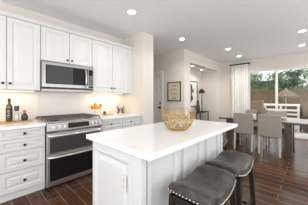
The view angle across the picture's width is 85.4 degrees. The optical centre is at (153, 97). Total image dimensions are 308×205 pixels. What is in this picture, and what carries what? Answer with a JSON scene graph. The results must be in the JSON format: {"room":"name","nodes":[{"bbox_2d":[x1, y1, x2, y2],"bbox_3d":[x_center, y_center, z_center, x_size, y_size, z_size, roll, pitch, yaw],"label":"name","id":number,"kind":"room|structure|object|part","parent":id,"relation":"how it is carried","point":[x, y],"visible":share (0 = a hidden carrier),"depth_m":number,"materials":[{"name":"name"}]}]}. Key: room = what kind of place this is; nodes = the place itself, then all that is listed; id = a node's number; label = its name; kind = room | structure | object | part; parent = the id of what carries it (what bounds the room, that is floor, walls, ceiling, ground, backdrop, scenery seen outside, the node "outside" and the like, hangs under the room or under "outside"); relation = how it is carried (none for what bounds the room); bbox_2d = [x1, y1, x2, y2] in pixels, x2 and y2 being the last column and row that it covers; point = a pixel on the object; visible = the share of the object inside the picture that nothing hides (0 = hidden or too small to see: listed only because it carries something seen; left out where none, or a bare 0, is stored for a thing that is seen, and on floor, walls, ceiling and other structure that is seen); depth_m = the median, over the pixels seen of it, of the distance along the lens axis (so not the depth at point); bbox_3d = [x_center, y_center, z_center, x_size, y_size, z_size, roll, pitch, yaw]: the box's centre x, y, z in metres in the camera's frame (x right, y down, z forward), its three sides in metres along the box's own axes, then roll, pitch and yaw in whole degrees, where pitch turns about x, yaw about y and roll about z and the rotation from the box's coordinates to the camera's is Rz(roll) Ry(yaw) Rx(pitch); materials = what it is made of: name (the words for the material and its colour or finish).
{"room":"kitchen","nodes":[
{"label":"kitchen","id":0,"kind":"room"},
{"bbox_2d":[0,1,122,43],"bbox_3d":[-2.513,-0.075,2.232,0.120,2.670,5.030,0,0,43],"label":"wall","id":1,"kind":"structure","parent":0,"point":[4,6],"depth_m":2.94,"materials":[{"name":"paint"}]},
{"bbox_2d":[0,15,39,90],"bbox_3d":[-2.094,-0.602,2.308,0.364,0.980,0.826,0,0,43],"label":"upper cabinet","id":2,"kind":"object","parent":1,"relation":"attached to","point":[19,39],"visible":0.99,"depth_m":2.32,"materials":[{"name":"white wood"}]},
{"bbox_3d":[-2.118,-0.602,2.069,0.020,0.969,0.429,0,0,43],"label":"door","id":3,"kind":"part","parent":2,"relation":"part of","materials":[{"name":"white wood"}]},
{"bbox_2d":[0,90,32,91],"bbox_3d":[-2.110,-0.105,2.327,0.040,0.014,0.720,0,0,43],"label":"light","id":4,"kind":"object","parent":2,"relation":"attached to","point":[0,90],"visible":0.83,"depth_m":2.42,"materials":[{"name":"white"}]},
{"bbox_2d":[0,9,132,49],"bbox_3d":[-1.492,-1.119,2.946,0.374,0.051,2.588,0,0,43],"label":"crown molding","id":5,"kind":"structure","parent":2,"relation":"on","point":[2,12],"depth_m":2.66,"materials":[{"name":"white wood"}]},
{"bbox_2d":[0,92,111,112],"bbox_3d":[-1.776,0.051,2.911,0.007,0.327,3.030,0,0,43],"label":"trim","id":6,"kind":"structure","parent":1,"relation":"attached to","point":[37,92],"depth_m":2.75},
{"bbox_2d":[0,91,122,120],"bbox_3d":[-1.782,0.102,2.917,0.012,0.485,3.030,0,0,43],"label":"backsplash","id":7,"kind":"structure","parent":1,"relation":"attached to","point":[50,103],"depth_m":2.98,"materials":[{"name":"white tile"}]},
{"bbox_2d":[40,26,91,66],"bbox_3d":[-1.536,-0.831,2.906,0.364,0.522,0.807,0,0,43],"label":"upper cabinet","id":8,"kind":"object","parent":1,"relation":"attached to","point":[55,45],"visible":0.86,"depth_m":2.75,"materials":[{"name":"white wood"}]},
{"bbox_3d":[-1.565,-0.831,2.661,0.020,0.511,0.399,0,0,43],"label":"door","id":9,"kind":"part","parent":8,"relation":"part of","materials":[{"name":"white wood"}]},
{"bbox_2d":[35,60,93,92],"bbox_3d":[-1.503,-0.336,2.875,0.438,0.465,0.805,0,0,43],"label":"microwave oven","id":10,"kind":"object","parent":8,"relation":"attached to","point":[54,76],"visible":0.98,"depth_m":2.71,"materials":[{"name":"metal"}]},
{"bbox_3d":[-1.159,-0.353,3.034,0.045,0.427,0.104,0,0,43],"label":"control panel","id":11,"kind":"part","parent":10,"relation":"part of","materials":[{"name":"metal"}]},
{"bbox_3d":[-1.291,-0.831,2.954,0.020,0.511,0.391,0,0,43],"label":"door","id":12,"kind":"part","parent":8,"relation":"part of","materials":[{"name":"white wood"}]},
{"bbox_2d":[92,40,131,92],"bbox_3d":[-0.936,-0.602,3.548,0.364,0.980,0.949,0,0,43],"label":"upper cabinet","id":13,"kind":"object","parent":1,"relation":"attached to","point":[112,64],"visible":0.91,"depth_m":3.40,"materials":[{"name":"white wood"}]},
{"bbox_3d":[-1.002,-0.602,3.263,0.020,0.969,0.430,0,0,43],"label":"door","id":14,"kind":"part","parent":13,"relation":"part of","materials":[{"name":"white wood"}]},
{"bbox_3d":[-0.722,-0.602,3.563,0.020,0.969,0.376,0,0,43],"label":"door","id":15,"kind":"part","parent":13,"relation":"part of","materials":[{"name":"white wood"}]},
{"bbox_2d":[123,32,152,125],"bbox_3d":[-0.427,-0.075,3.948,0.825,2.670,0.327,0,0,43],"label":"wall","id":16,"kind":"structure","parent":0,"point":[140,101],"depth_m":3.67,"materials":[{"name":"paint"}]},
{"bbox_2d":[0,0,307,62],"bbox_3d":[0.818,-1.470,2.267,7.700,0.120,9.630,0,0,43],"label":"ceiling","id":17,"kind":"structure","parent":0,"point":[252,29],"depth_m":3.12,"materials":[{"name":"paint"}]},
{"bbox_2d":[127,9,136,14],"bbox_3d":[-0.361,-1.405,2.739,0.176,0.008,0.176,0,0,43],"label":"recessed light","id":18,"kind":"object","parent":17,"relation":"in","point":[130,11],"visible":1,"depth_m":2.74,"materials":[{"name":"white"}]},
{"bbox_2d":[0,131,307,204],"bbox_3d":[0.840,1.290,2.144,7.500,0.060,9.480,0,0,43],"label":"floor","id":19,"kind":"structure","parent":0,"point":[283,180],"depth_m":2.46,"materials":[{"name":"brown wood"}]},
{"bbox_2d":[0,126,44,202],"bbox_3d":[-1.877,0.823,2.335,0.644,0.874,0.470,0,0,43],"label":"base cabinet","id":20,"kind":"object","parent":19,"relation":"on","point":[22,151],"visible":1,"depth_m":2.12,"materials":[{"name":"white wood"}]},
{"bbox_3d":[-1.668,1.036,2.140,0.020,0.250,0.462,0,0,43],"label":"drawer","id":21,"kind":"part","parent":20,"relation":"part of","materials":[{"name":"white wood"}]},
{"bbox_3d":[-1.668,0.786,2.140,0.020,0.231,0.462,0,0,43],"label":"drawer","id":22,"kind":"part","parent":20,"relation":"part of","materials":[{"name":"white wood"}]},
{"bbox_3d":[-1.668,0.591,2.140,0.020,0.142,0.462,0,0,43],"label":"drawer","id":23,"kind":"part","parent":20,"relation":"part of","materials":[{"name":"white wood"}]},
{"bbox_3d":[-1.668,0.452,2.140,0.020,0.117,0.462,0,0,43],"label":"drawer","id":24,"kind":"part","parent":20,"relation":"part of","materials":[{"name":"white wood"}]},
{"bbox_2d":[35,113,101,188],"bbox_3d":[-1.390,0.779,2.768,0.739,0.961,0.818,0,0,43],"label":"range cooker","id":25,"kind":"object","parent":19,"relation":"on","point":[68,152],"visible":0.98,"depth_m":2.49,"materials":[{"name":"metal"}]},
{"bbox_2d":[35,117,98,122],"bbox_3d":[-1.425,0.346,2.800,0.645,0.017,0.818,0,0,43],"label":"cooktop","id":26,"kind":"object","parent":25,"relation":"in","point":[82,119],"depth_m":2.59,"materials":[{"name":"metal"}]},
{"bbox_3d":[-1.185,1.008,2.576,0.030,0.435,0.814,0,0,43],"label":"oven door","id":27,"kind":"part","parent":25,"relation":"part of","materials":[{"name":"glass"}]},
{"bbox_3d":[-1.152,0.825,2.545,0.086,0.027,0.791,0,0,43],"label":"door handle","id":28,"kind":"part","parent":25,"relation":"part of","materials":[{"name":"metal"}]},
{"bbox_2d":[45,126,100,187],"bbox_3d":[-1.428,0.792,2.803,0.635,0.875,0.818,0,0,43],"label":"oven","id":29,"kind":"object","parent":25,"relation":"in","point":[90,171],"depth_m":2.53,"materials":[{"name":"metal"}]},
{"bbox_3d":[-1.181,0.414,2.572,0.043,0.142,0.818,0,0,43],"label":"control panel","id":30,"kind":"part","parent":25,"relation":"part of","materials":[{"name":"metal"}]},
{"bbox_3d":[-1.185,0.637,2.576,0.030,0.290,0.814,0,0,43],"label":"oven door","id":31,"kind":"part","parent":25,"relation":"part of","materials":[{"name":"metal"}]},
{"bbox_3d":[-1.152,0.527,2.545,0.086,0.027,0.791,0,0,43],"label":"door handle","id":32,"kind":"part","parent":25,"relation":"part of","materials":[{"name":"metal"}]},
{"bbox_2d":[101,116,139,131],"bbox_3d":[-0.831,0.823,3.455,0.644,0.874,0.943,0,0,43],"label":"base cabinet","id":33,"kind":"object","parent":19,"relation":"on","point":[119,123],"visible":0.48,"depth_m":3.22,"materials":[{"name":"white wood"}]},
{"bbox_3d":[-0.783,0.473,3.088,0.020,0.155,0.463,0,0,43],"label":"drawer","id":34,"kind":"part","parent":33,"relation":"part of","materials":[{"name":"white wood"}]},
{"bbox_3d":[-0.783,0.860,3.088,0.020,0.601,0.463,0,0,43],"label":"door","id":35,"kind":"part","parent":33,"relation":"part of","materials":[{"name":"white wood"}]},
{"bbox_2d":[95,112,140,119],"bbox_3d":[-0.833,0.365,3.456,0.640,0.040,0.944,0,0,43],"label":"countertop","id":36,"kind":"structure","parent":33,"relation":"on","point":[116,115],"depth_m":3.29,"materials":[{"name":"white stone"}]},
{"bbox_3d":[-0.462,0.473,3.431,0.020,0.155,0.463,0,0,43],"label":"drawer","id":37,"kind":"part","parent":33,"relation":"part of","materials":[{"name":"white wood"}]},
{"bbox_3d":[-0.462,0.860,3.431,0.020,0.601,0.463,0,0,43],"label":"door","id":38,"kind":"part","parent":33,"relation":"part of","materials":[{"name":"white wood"}]},
{"bbox_2d":[93,133,222,204],"bbox_3d":[0.133,0.823,1.838,0.705,0.874,1.392,0,0,43],"label":"kitchen island","id":39,"kind":"object","parent":19,"relation":"on","point":[119,177],"visible":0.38,"depth_m":1.35,"materials":[{"name":"white wood"}]},
{"bbox_3d":[-0.353,0.782,1.362,0.605,0.755,0.022,0,0,43],"label":"panel","id":40,"kind":"part","parent":39,"relation":"part of","materials":[{"name":"white wood"}]},
{"bbox_2d":[121,174,126,191],"bbox_3d":[-0.225,0.627,1.237,0.067,0.115,0.004,0,0,43],"label":"outlet","id":41,"kind":"object","parent":39,"relation":"attached to","point":[123,176],"depth_m":1.23,"materials":[{"name":"white plastic"}]},
{"bbox_3d":[-0.096,0.823,1.133,0.077,0.874,0.050,0,0,43],"label":"corner post","id":42,"kind":"part","parent":39,"relation":"part of","materials":[{"name":"white wood"}]},
{"bbox_2d":[86,119,237,161],"bbox_3d":[0.239,0.365,1.913,0.847,0.040,1.687,0,0,43],"label":"island countertop","id":43,"kind":"structure","parent":39,"relation":"on","point":[149,142],"depth_m":1.50,"materials":[{"name":"white stone"}]},
{"bbox_2d":[160,108,195,130],"bbox_3d":[0.263,0.229,1.841,0.384,0.230,0.385,0,0,43],"label":"wire bowl","id":44,"kind":"object","parent":43,"relation":"on","point":[187,118],"visible":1,"depth_m":1.76,"materials":[{"name":"gold metal"}]},
{"bbox_3d":[0.376,0.823,1.616,0.034,0.874,1.275,0,0,43],"label":"batten panel","id":45,"kind":"part","parent":39,"relation":"part of","materials":[{"name":"white wood"}]},
{"bbox_3d":[0.821,0.823,2.114,0.077,0.874,0.050,0,0,43],"label":"corner post","id":46,"kind":"part","parent":39,"relation":"part of","materials":[{"name":"white wood"}]},
{"bbox_2d":[191,111,208,120],"bbox_3d":[1.707,0.895,6.397,0.360,0.730,0.980,0,0,43],"label":"console table","id":47,"kind":"object","parent":19,"relation":"on","point":[200,112],"visible":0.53,"depth_m":6.56,"materials":[{"name":"brown wood"}]},
{"bbox_2d":[196,100,199,111],"bbox_3d":[1.724,0.309,6.504,0.150,0.440,0.148,0,0,43],"label":"bottle vase","id":48,"kind":"object","parent":47,"relation":"on","point":[198,105],"visible":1,"depth_m":6.46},
{"bbox_2d":[199,89,204,110],"bbox_3d":[1.904,0.067,6.638,0.260,0.925,0.260,0,0,43],"label":"table lamp","id":49,"kind":"object","parent":47,"relation":"on","point":[201,90],"visible":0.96,"depth_m":6.58,"materials":[{"name":"black metal"}]},
{"bbox_2d":[168,165,236,204],"bbox_3d":[0.375,0.924,1.254,0.374,0.672,0.498,0,0,43],"label":"counter stool","id":50,"kind":"object","parent":19,"relation":"on","point":[207,184],"visible":1,"depth_m":1.18,"materials":[{"name":"grey leather"}]},
{"bbox_3d":[0.120,0.973,1.200,0.074,0.575,0.058,0,0,43],"label":"leg","id":51,"kind":"part","parent":50,"relation":"part of","materials":[{"name":"brown wood"}]},
{"bbox_3d":[0.375,0.671,1.254,0.341,0.058,0.498,0,0,43],"label":"nailhead trim","id":52,"kind":"part","parent":50,"relation":"part of","materials":[{"name":"silver metal"}]},
{"bbox_3d":[0.630,0.973,1.307,0.074,0.575,0.058,0,0,43],"label":"leg","id":53,"kind":"part","parent":50,"relation":"part of","materials":[{"name":"brown wood"}]},
{"bbox_2d":[223,137,226,150],"bbox_3d":[0.843,0.924,2.477,0.374,0.672,0.498,0,0,43],"label":"counter stool","id":54,"kind":"object","parent":19,"relation":"on","point":[224,138],"visible":0.15,"depth_m":2.50,"materials":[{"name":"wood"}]},
{"bbox_2d":[205,150,255,204],"bbox_3d":[0.758,0.924,1.667,0.374,0.672,0.498,0,0,43],"label":"counter stool","id":55,"kind":"object","parent":19,"relation":"on","point":[240,164],"visible":0.74,"depth_m":1.61,"materials":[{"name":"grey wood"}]},
{"bbox_3d":[0.758,0.646,1.667,0.331,0.116,0.488,0,0,43],"label":"seat","id":56,"kind":"part","parent":55,"relation":"part of","materials":[{"name":"grey leather"}]},
{"bbox_3d":[0.722,0.973,1.409,0.074,0.575,0.058,0,0,43],"label":"leg","id":57,"kind":"part","parent":55,"relation":"part of","materials":[{"name":"brown wood"}]},
{"bbox_3d":[1.013,0.973,1.720,0.074,0.575,0.058,0,0,43],"label":"leg","id":58,"kind":"part","parent":55,"relation":"part of","materials":[{"name":"brown wood"}]},
{"bbox_2d":[233,113,257,151],"bbox_3d":[2.310,0.812,4.209,0.430,0.895,0.554,0,0,43],"label":"dining chair","id":59,"kind":"object","parent":19,"relation":"on","point":[244,121],"visible":1,"depth_m":4.03,"materials":[{"name":"beige fabric"}]},
{"bbox_3d":[2.028,1.060,4.185,0.040,0.400,0.085,0,0,43],"label":"leg","id":60,"kind":"part","parent":59,"relation":"part of","materials":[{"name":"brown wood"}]},
{"bbox_3d":[2.160,0.613,4.048,0.430,0.495,0.112,0,0,43],"label":"backrest","id":61,"kind":"part","parent":59,"relation":"part of","materials":[{"name":"beige fabric"}]},
{"bbox_3d":[2.305,1.060,3.926,0.040,0.400,0.085,0,0,43],"label":"leg","id":62,"kind":"part","parent":59,"relation":"part of","materials":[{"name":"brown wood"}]},
{"bbox_2d":[242,110,257,142],"bbox_3d":[2.899,0.812,4.964,0.430,0.895,0.554,0,0,43],"label":"dining chair","id":63,"kind":"object","parent":19,"relation":"on","point":[255,124],"visible":0.24,"depth_m":5.05,"materials":[{"name":"beige fabric"}]},
{"bbox_3d":[3.050,0.613,5.126,0.430,0.495,0.112,0,0,43],"label":"backrest","id":64,"kind":"part","parent":63,"relation":"part of","materials":[{"name":"beige fabric"}]},
{"bbox_2d":[219,114,307,156],"bbox_3d":[3.036,0.889,4.034,2.570,0.742,1.000,0,0,43],"label":"dining table","id":65,"kind":"object","parent":19,"relation":"on","point":[289,123],"visible":0.77,"depth_m":3.68,"materials":[{"name":"brown wood"}]},
{"bbox_3d":[2.054,0.885,4.513,0.130,0.650,0.200,0,0,43],"label":"leg","id":66,"kind":"part","parent":65,"relation":"part of","materials":[{"name":"brown wood"}]},
{"bbox_2d":[256,100,267,116],"bbox_3d":[2.769,0.287,4.283,0.260,0.460,0.257,0,0,43],"label":"vase","id":67,"kind":"object","parent":65,"relation":"on","point":[261,110],"visible":0.74,"depth_m":4.24,"materials":[{"name":"beige ceramic"}]},
{"bbox_3d":[2.956,0.885,3.670,0.130,0.650,0.200,0,0,43],"label":"leg","id":68,"kind":"part","parent":65,"relation":"part of","materials":[{"name":"brown wood"}]},
{"bbox_3d":[3.393,0.885,4.138,0.130,0.650,0.200,0,0,43],"label":"leg","id":69,"kind":"part","parent":65,"relation":"part of","materials":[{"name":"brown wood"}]},
{"bbox_2d":[258,114,283,157],"bbox_3d":[2.698,0.812,3.847,0.430,0.895,0.554,0,0,43],"label":"dining chair","id":70,"kind":"object","parent":19,"relation":"on","point":[268,125],"visible":0.98,"depth_m":3.67,"materials":[{"name":"beige fabric"}]},
{"bbox_3d":[2.415,1.060,3.823,0.040,0.400,0.085,0,0,43],"label":"leg","id":71,"kind":"part","parent":70,"relation":"part of","materials":[{"name":"white wood"}]},
{"bbox_3d":[2.547,0.613,3.686,0.430,0.495,0.112,0,0,43],"label":"backrest","id":72,"kind":"part","parent":70,"relation":"part of","materials":[{"name":"beige fabric"}]},
{"bbox_3d":[2.693,1.060,3.564,0.040,0.400,0.085,0,0,43],"label":"leg","id":73,"kind":"part","parent":70,"relation":"part of","materials":[{"name":"white wood"}]},
{"bbox_2d":[265,110,286,147],"bbox_3d":[3.331,0.812,4.561,0.430,0.895,0.554,0,0,43],"label":"dining chair","id":74,"kind":"object","parent":19,"relation":"on","point":[282,113],"visible":0.27,"depth_m":4.65,"materials":[{"name":"beige fabric"}]},
{"bbox_3d":[3.481,0.613,4.723,0.430,0.495,0.112,0,0,43],"label":"backrest","id":75,"kind":"part","parent":74,"relation":"part of","materials":[{"name":"beige fabric"}]},
{"bbox_3d":[-2.290,0.823,1.893,0.644,0.874,0.740,0,0,43],"label":"base cabinet","id":76,"kind":"object","parent":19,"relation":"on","visible":0},
{"bbox_2d":[0,119,45,130],"bbox_3d":[-2.134,0.365,2.063,0.640,0.040,1.222,0,0,43],"label":"countertop","id":77,"kind":"structure","parent":76,"relation":"on","point":[35,123],"depth_m":2.17,"materials":[{"name":"white stone"}]},
{"bbox_2d":[0,119,32,123],"bbox_3d":[-2.057,0.336,2.281,0.220,0.016,0.625,0,0,43],"label":"cutting board","id":78,"kind":"object","parent":77,"relation":"on","point":[28,120],"visible":0.98,"depth_m":2.33,"materials":[{"name":"brown wood"}]},
{"bbox_2d":[6,99,12,121],"bbox_3d":[-2.028,0.168,2.339,0.077,0.320,0.075,0,0,43],"label":"oil bottle","id":79,"kind":"object","parent":78,"relation":"on","point":[9,108],"visible":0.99,"depth_m":2.32,"materials":[{"name":"green glass"}]},
{"bbox_2d":[14,106,18,120],"bbox_3d":[-1.967,0.218,2.392,0.062,0.218,0.061,0,0,43],"label":"spice jar","id":80,"kind":"object","parent":78,"relation":"on","point":[16,108],"visible":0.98,"depth_m":2.37,"materials":[{"name":"clear glass"}]},
{"bbox_2d":[21,110,27,120],"bbox_3d":[-1.898,0.253,2.451,0.081,0.150,0.080,0,0,43],"label":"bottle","id":81,"kind":"object","parent":78,"relation":"on","point":[24,116],"visible":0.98,"depth_m":2.43,"materials":[{"name":"brown glass"}]},
{"bbox_2d":[153,50,180,120],"bbox_3d":[0.107,-0.075,5.593,1.960,2.670,0.120,0,0,43],"label":"wall","id":82,"kind":"structure","parent":0,"point":[169,63],"depth_m":5.16,"materials":[{"name":"paint"}]},
{"bbox_2d":[153,71,162,122],"bbox_3d":[-0.041,0.198,5.688,0.975,2.124,0.182,0,0,43],"label":"door","id":83,"kind":"structure","parent":82,"relation":"in","point":[157,79],"depth_m":5.54,"materials":[{"name":"white wood"}]},
{"bbox_2d":[167,81,180,100],"bbox_3d":[0.603,-0.198,5.026,0.485,0.575,0.029,0,0,43],"label":"framed print","id":84,"kind":"object","parent":82,"relation":"attached to","point":[173,88],"visible":1,"depth_m":5.02,"materials":[{"name":"beige paper"}]},
{"bbox_2d":[191,70,200,119],"bbox_3d":[1.206,0.098,6.242,0.120,2.325,2.330,0,0,43],"label":"wall","id":85,"kind":"structure","parent":0,"point":[195,76],"depth_m":6.74,"materials":[{"name":"paint"}]},
{"bbox_2d":[191,81,196,106],"bbox_3d":[1.379,-0.158,6.313,0.034,0.975,1.010,0,0,43],"label":"picture","id":86,"kind":"object","parent":85,"relation":"attached to","point":[193,83],"visible":0.28,"depth_m":6.48,"materials":[{"name":"white paper"}]},
{"bbox_2d":[181,49,221,121],"bbox_3d":[1.775,-0.075,5.855,0.120,2.670,2.780,0,0,43],"label":"wall","id":87,"kind":"structure","parent":0,"point":[188,58],"depth_m":5.27,"materials":[{"name":"paint"}]},
{"bbox_2d":[191,65,211,71],"bbox_3d":[1.411,-1.103,6.051,0.680,0.075,2.330,0,0,43],"label":"ceiling","id":88,"kind":"structure","parent":0,"point":[194,68],"depth_m":6.24,"materials":[{"name":"paint"}]},
{"bbox_2d":[201,71,213,120],"bbox_3d":[2.209,0.098,6.818,0.560,2.325,0.120,0,0,43],"label":"wall","id":89,"kind":"structure","parent":0,"point":[207,78],"depth_m":6.77,"materials":[{"name":"paint"}]},
{"bbox_2d":[222,52,307,122],"bbox_3d":[4.799,-0.075,5.035,5.660,2.670,0.150,0,0,43],"label":"wall window","id":90,"kind":"structure","parent":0,"point":[295,59],"depth_m":5.94,"materials":[{"name":"paint"}]},
{"bbox_2d":[248,65,307,139],"bbox_3d":[4.485,0.135,5.314,2.700,2.258,0.090,0,0,43],"label":"door","id":91,"kind":"structure","parent":90,"relation":"attached to","point":[297,135],"depth_m":5.61,"materials":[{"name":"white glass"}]},
{"bbox_3d":[3.827,0.117,5.902,0.875,2.171,0.030,0,0,43],"label":"sash","id":92,"kind":"part","parent":91,"relation":"part of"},
{"bbox_3d":[4.477,0.117,5.349,0.960,2.171,0.030,0,0,43],"label":"sash","id":93,"kind":"part","parent":91,"relation":"part of","materials":[{"name":"glass"}]},
{"bbox_3d":[3.241,-1.270,6.300,0.709,0.060,0.126,0,0,43],"label":"curtain rod","id":94,"kind":"object","parent":90,"relation":"attached to","visible":0},
{"bbox_2d":[231,64,248,113],"bbox_3d":[3.220,0.000,6.274,0.600,2.490,0.082,0,0,43],"label":"curtain","id":95,"kind":"object","parent":94,"relation":"hanging from","point":[239,73],"visible":0.8,"depth_m":6.26,"materials":[{"name":"white fabric"}]},
{"label":"outside","id":96,"kind":"structure","parent":0,"visible":0},
{"bbox_3d":[15.734,1.410,15.818,52.000,0.100,19.400,0,0,43],"label":"ground","id":97,"kind":"structure","parent":96,"visible":0},
{"bbox_2d":[250,72,269,89],"bbox_3d":[7.429,-0.329,12.229,1.747,3.385,1.760,0,0,43],"label":"leafy tree","id":98,"kind":"object","parent":97,"relation":"on","point":[261,87],"visible":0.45,"depth_m":12.07,"materials":[{"name":"green plant"}]},
{"bbox_2d":[250,81,273,89],"bbox_3d":[6.436,0.130,11.709,3.220,2.460,0.100,0,0,43],"label":"trellis","id":99,"kind":"object","parent":97,"relation":"on","point":[259,82],"visible":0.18,"depth_m":10.95,"materials":[{"name":"brown wood"}]},
{"bbox_2d":[264,70,286,89],"bbox_3d":[9.439,-0.404,12.920,1.708,3.536,1.360,0,0,43],"label":"leafy tree","id":100,"kind":"object","parent":97,"relation":"on","point":[267,74],"visible":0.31,"depth_m":12.91,"materials":[{"name":"green plant"}]},
{"bbox_2d":[252,80,307,89],"bbox_3d":[10.369,-0.190,17.546,10.600,3.100,5.200,0,0,43],"label":"house","id":101,"kind":"structure","parent":97,"relation":"on","point":[270,80],"depth_m":14.58,"materials":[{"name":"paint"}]},
{"bbox_2d":[274,68,306,88],"bbox_3d":[8.869,-0.319,10.903,1.722,3.366,1.507,0,0,43],"label":"leafy tree","id":102,"kind":"object","parent":97,"relation":"on","point":[294,81],"visible":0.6,"depth_m":10.80,"materials":[{"name":"green plant"}]},
{"bbox_2d":[298,68,307,88],"bbox_3d":[10.891,-0.501,11.607,1.695,3.729,1.504,0,0,43],"label":"leafy tree","id":103,"kind":"object","parent":97,"relation":"on","point":[301,69],"visible":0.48,"depth_m":11.66,"materials":[{"name":"green plant"}]},
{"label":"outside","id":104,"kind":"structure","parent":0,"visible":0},
{"bbox_2d":[295,125,307,133],"bbox_3d":[6.846,1.360,7.036,25.000,0.080,5.570,0,0,43],"label":"floor","id":105,"kind":"structure","parent":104,"point":[301,131],"depth_m":6.58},
{"bbox_2d":[250,101,266,109],"bbox_3d":[5.423,0.740,8.945,0.838,1.160,0.830,0,0,-37],"label":"armchair","id":106,"kind":"object","parent":105,"relation":"on","point":[254,105],"visible":0.09,"depth_m":9.11,"materials":[{"name":"beige fabric"}]},
{"bbox_2d":[251,101,259,109],"bbox_3d":[5.586,0.480,9.068,0.196,0.640,0.599,0,0,-37],"label":"cushion","id":107,"kind":"object","parent":106,"relation":"on","point":[255,105],"depth_m":9.10,"materials":[{"name":"beige fabric"}]},
{"bbox_2d":[250,89,307,117],"bbox_3d":[8.341,0.360,9.307,18.195,1.920,0.110,0,0,43],"label":"fence","id":108,"kind":"object","parent":105,"relation":"on","point":[255,95],"visible":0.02,"depth_m":9.98,"materials":[{"name":"brown wood"}]},
{"bbox_3d":[6.483,0.390,11.042,2.480,1.820,0.070,0,0,43],"label":"board panel","id":109,"kind":"part","parent":108,"relation":"part of","materials":[{"name":"brown wood"}]},
{"bbox_3d":[8.383,0.390,9.267,2.480,1.820,0.070,0,0,43],"label":"board panel","id":110,"kind":"part","parent":108,"relation":"part of","materials":[{"name":"brown wood"}]},
{"bbox_2d":[264,103,299,131],"bbox_3d":[5.231,0.780,6.889,1.200,1.080,0.150,0,0,43],"label":"railing","id":111,"kind":"object","parent":105,"relation":"on","point":[265,104],"visible":0.54,"depth_m":6.62,"materials":[{"name":"white wood"}]},
{"bbox_3d":[5.231,0.280,6.889,1.200,0.080,0.150,0,0,43],"label":"rail","id":112,"kind":"part","parent":111,"relation":"part of","materials":[{"name":"white wood"}]},
{"bbox_3d":[5.640,0.790,6.521,0.070,1.060,0.070,0,0,43],"label":"post","id":113,"kind":"part","parent":111,"relation":"part of","materials":[{"name":"white wood"}]},
{"bbox_2d":[273,88,298,108],"bbox_3d":[6.281,0.430,7.954,0.896,1.780,0.896,0,0,-24],"label":"patio umbrella","id":114,"kind":"object","parent":105,"relation":"on","point":[285,93],"visible":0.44,"depth_m":7.75,"materials":[{"name":"beige fabric"}]},
{"bbox_2d":[300,102,307,133],"bbox_3d":[6.067,0.740,6.289,0.830,1.160,0.838,0,0,28],"label":"armchair","id":115,"kind":"object","parent":105,"relation":"on","point":[303,109],"visible":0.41,"depth_m":6.52,"materials":[{"name":"beige fabric"}]},
{"bbox_2d":[303,102,307,116],"bbox_3d":[6.163,0.480,6.470,0.599,0.640,0.196,0,0,28],"label":"cushion","id":116,"kind":"object","parent":115,"relation":"on","point":[305,104],"depth_m":6.54,"materials":[{"name":"beige fabric"}]}
]}

